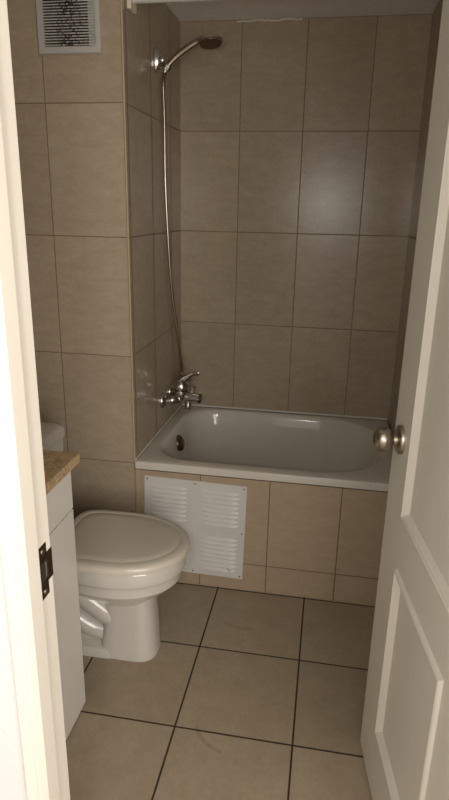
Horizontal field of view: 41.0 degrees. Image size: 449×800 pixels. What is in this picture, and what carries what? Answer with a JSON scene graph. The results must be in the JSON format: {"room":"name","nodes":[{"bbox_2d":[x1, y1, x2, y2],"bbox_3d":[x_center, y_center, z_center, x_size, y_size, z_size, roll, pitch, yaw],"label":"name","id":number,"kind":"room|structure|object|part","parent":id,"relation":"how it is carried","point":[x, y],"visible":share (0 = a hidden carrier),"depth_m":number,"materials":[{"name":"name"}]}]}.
{"room":"bathroom","nodes":[
{"label":"bathroom","id":0,"kind":"room"},
{"bbox_2d":[0,555,26,799],"bbox_3d":[-0.168,-0.091,0.667,4.400,2.600,0.070,4,18,9],"label":"wall","id":1,"kind":"structure","parent":0,"point":[12,777],"depth_m":0.82,"materials":[{"name":"white paint"}]},
{"bbox_2d":[0,0,69,799],"bbox_3d":[-0.249,0.189,0.763,0.036,2.005,0.098,4,18,9],"label":"door frame","id":2,"kind":"structure","parent":1,"relation":"attached to","point":[25,549],"depth_m":0.72,"materials":[{"name":"beige paint"}]},
{"bbox_3d":[-0.239,0.226,0.804,0.004,0.078,0.040,3,18,5],"label":"strike plate","id":3,"kind":"part","parent":2,"relation":"part of","materials":[{"name":"black metal"}]},
{"bbox_2d":[7,0,180,517],"bbox_3d":[-0.496,-0.442,2.499,0.480,2.140,0.794,4,18,9],"label":"wall","id":4,"kind":"structure","parent":0,"point":[69,108],"depth_m":2.10,"materials":[{"name":"beige tile"}]},
{"bbox_2d":[35,0,101,54],"bbox_3d":[-0.478,-1.173,1.835,0.204,0.204,0.012,4,18,9],"label":"air vent","id":5,"kind":"object","parent":4,"relation":"in","point":[64,27],"visible":1,"depth_m":1.84,"materials":[{"name":"plastic"}]},
{"bbox_3d":[-0.402,-1.169,1.828,0.028,0.168,0.002,4,18,9],"label":"blank plate","id":6,"kind":"part","parent":5,"relation":"part of","materials":[{"name":"plastic"}]},
{"bbox_2d":[120,0,135,462],"bbox_3d":[-0.323,-0.545,2.011,0.007,1.640,0.007,4,18,9],"label":"trim","id":7,"kind":"structure","parent":4,"relation":"attached to","point":[121,3],"depth_m":1.99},
{"bbox_2d":[154,47,172,72],"bbox_3d":[-0.219,-1.220,2.154,0.064,0.086,0.046,4,18,9],"label":"bracket","id":8,"kind":"object","parent":4,"relation":"attached to","point":[159,63],"visible":0.99,"depth_m":2.15,"materials":[{"name":"silver metal"}]},
{"bbox_3d":[-0.225,-1.215,2.140,0.020,0.021,0.015,4,18,9],"label":"clamp knob","id":9,"kind":"part","parent":8,"relation":"part of","materials":[{"name":"silver metal"}]},
{"bbox_2d":[162,34,223,73],"bbox_3d":[-0.115,-1.226,2.124,0.224,0.120,0.090,4,18,9],"label":"shower","id":10,"kind":"object","parent":8,"relation":"on","point":[206,41],"visible":0.99,"depth_m":2.11,"materials":[{"name":"silver metal"}]},
{"bbox_2d":[162,73,182,376],"bbox_3d":[-0.200,-0.625,2.432,0.032,1.221,0.186,6,18,16],"label":"shower hose","id":11,"kind":"object","parent":10,"relation":"hanging from","point":[163,74],"visible":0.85,"depth_m":2.33,"materials":[{"name":"silver metal"}]},
{"bbox_2d":[160,372,201,409],"bbox_3d":[-0.177,-0.046,2.627,0.160,0.177,0.198,4,18,9],"label":"mixer","id":12,"kind":"object","parent":4,"relation":"attached to","point":[177,393],"visible":1,"depth_m":2.60,"materials":[{"name":"silver metal"}]},
{"bbox_3d":[-0.164,-0.086,2.608,0.119,0.089,0.068,4,18,9],"label":"lever","id":13,"kind":"part","parent":12,"relation":"part of","materials":[{"name":"silver metal"}]},
{"bbox_2d":[184,401,191,409],"bbox_3d":[-0.160,0.019,2.640,0.033,0.045,0.033,4,18,9],"label":"outlet","id":14,"kind":"object","parent":12,"relation":"attached to","point":[188,405],"depth_m":2.63,"materials":[{"name":"silver metal"}]},
{"bbox_3d":[-0.152,-0.016,2.631,0.096,0.050,0.053,4,18,9],"label":"spout","id":15,"kind":"part","parent":12,"relation":"part of","materials":[{"name":"silver metal"}]},
{"bbox_2d":[66,582,374,799],"bbox_3d":[-0.245,1.266,0.786,4.400,0.060,5.050,4,18,9],"label":"floor","id":16,"kind":"structure","parent":0,"point":[245,694],"depth_m":1.79,"materials":[{"name":"beige tile"}]},
{"bbox_2d":[46,471,85,738],"bbox_3d":[-0.684,0.604,1.458,0.464,0.775,0.552,4,18,9],"label":"vanity cabinet","id":17,"kind":"object","parent":16,"relation":"on","point":[59,499],"visible":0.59,"depth_m":1.60,"materials":[{"name":"white paint"}]},
{"bbox_3d":[-0.459,0.310,1.323,0.018,0.121,0.552,4,18,9],"label":"drawer","id":18,"kind":"part","parent":17,"relation":"part of","materials":[{"name":"white paint"}]},
{"bbox_2d":[43,450,79,494],"bbox_3d":[-0.667,0.221,1.340,0.482,0.026,0.585,4,18,9],"label":"countertop","id":19,"kind":"structure","parent":17,"relation":"on","point":[57,464],"depth_m":1.50,"materials":[{"name":"brown stone"}]},
{"bbox_2d":[40,422,190,661],"bbox_3d":[-0.462,0.484,1.940,0.716,0.718,0.402,4,18,9],"label":"toilet","id":20,"kind":"object","parent":16,"relation":"on","point":[125,560],"visible":0.59,"depth_m":1.91,"materials":[{"name":"ceramic"}]},
{"bbox_3d":[-0.688,0.145,1.875,0.245,0.042,0.402,4,18,9],"label":"tank lid","id":21,"kind":"part","parent":20,"relation":"part of","materials":[{"name":"ceramic"}]},
{"bbox_3d":[-0.691,0.304,1.925,0.237,0.291,0.394,4,18,9],"label":"tank","id":22,"kind":"part","parent":20,"relation":"part of","materials":[{"name":"ceramic"}]},
{"bbox_3d":[-0.414,0.537,1.948,0.594,0.169,0.332,4,18,9],"label":"bowl","id":23,"kind":"part","parent":20,"relation":"part of","materials":[{"name":"ceramic"}]},
{"bbox_3d":[-0.317,0.445,1.899,0.422,0.029,0.348,4,18,9],"label":"lid","id":24,"kind":"part","parent":20,"relation":"part of","materials":[{"name":"plastic"}]},
{"bbox_2d":[135,403,392,491],"bbox_3d":[0.207,0.335,2.580,0.988,0.400,0.742,4,18,9],"label":"bathtub","id":25,"kind":"object","parent":16,"relation":"on","point":[301,448],"visible":0.59,"depth_m":2.80,"materials":[{"name":"ceramic"}]},
{"bbox_2d":[135,468,387,605],"bbox_3d":[0.147,0.515,2.282,0.990,0.472,0.040,4,18,9],"label":"bathtub surround","id":26,"kind":"structure","parent":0,"point":[301,540],"depth_m":2.23,"materials":[{"name":"beige tile"}]},
{"bbox_2d":[135,469,140,512],"bbox_3d":[-0.332,0.486,2.337,0.016,0.476,0.006,4,18,9],"label":"trim","id":27,"kind":"structure","parent":26,"relation":"attached to","point":[138,501],"depth_m":2.29,"materials":[{"name":"beige tile"}]},
{"bbox_2d":[144,475,246,578],"bbox_3d":[-0.118,0.492,2.294,0.392,0.396,0.016,5,18,9],"label":"access panel","id":28,"kind":"object","parent":26,"relation":"attached to","point":[213,515],"visible":0.73,"depth_m":2.28,"materials":[{"name":"white paint"}]},
{"bbox_2d":[165,0,438,21],"bbox_3d":[-0.074,-1.255,1.453,1.530,0.060,2.129,4,18,9],"label":"ceiling","id":29,"kind":"structure","parent":0,"point":[234,9],"depth_m":2.26,"materials":[{"name":"paint"}]},
{"bbox_2d":[237,18,302,22],"bbox_3d":[0.179,-1.514,2.392,0.263,0.011,0.007,4,18,9],"label":"caulk","id":30,"kind":"structure","parent":29,"relation":"attached to","point":[282,18],"depth_m":2.39,"materials":[{"name":"white"}]},
{"bbox_2d":[180,14,431,420],"bbox_3d":[0.321,-0.498,2.721,1.050,2.140,0.060,4,18,9],"label":"wall","id":31,"kind":"structure","parent":0,"point":[300,139],"depth_m":2.58,"materials":[{"name":"beige tile"}]},
{"bbox_2d":[360,0,448,799],"bbox_3d":[0.377,0.115,1.051,0.161,1.977,0.689,3,18,7],"label":"door","id":32,"kind":"structure","parent":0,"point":[404,739],"depth_m":1.19,"materials":[{"name":"white paint"}]},
{"bbox_3d":[0.358,0.087,1.336,0.052,0.055,0.055,4,18,9],"label":"knob","id":33,"kind":"part","parent":32,"relation":"part of","materials":[{"name":"silver metal"}]},
{"bbox_2d":[388,0,442,433],"bbox_3d":[0.624,-0.146,1.643,0.060,2.140,2.069,4,18,9],"label":"wall","id":34,"kind":"structure","parent":0,"point":[436,15],"depth_m":2.38,"materials":[{"name":"beige tile"}]},
{"bbox_2d":[126,0,231,13],"bbox_3d":[0.190,-1.209,1.787,0.988,0.064,0.060,4,18,9],"label":"shower rod","id":35,"kind":"object","parent":34,"relation":"attached to","point":[131,4],"visible":1,"depth_m":1.85,"materials":[{"name":"white plastic"}]}
]}

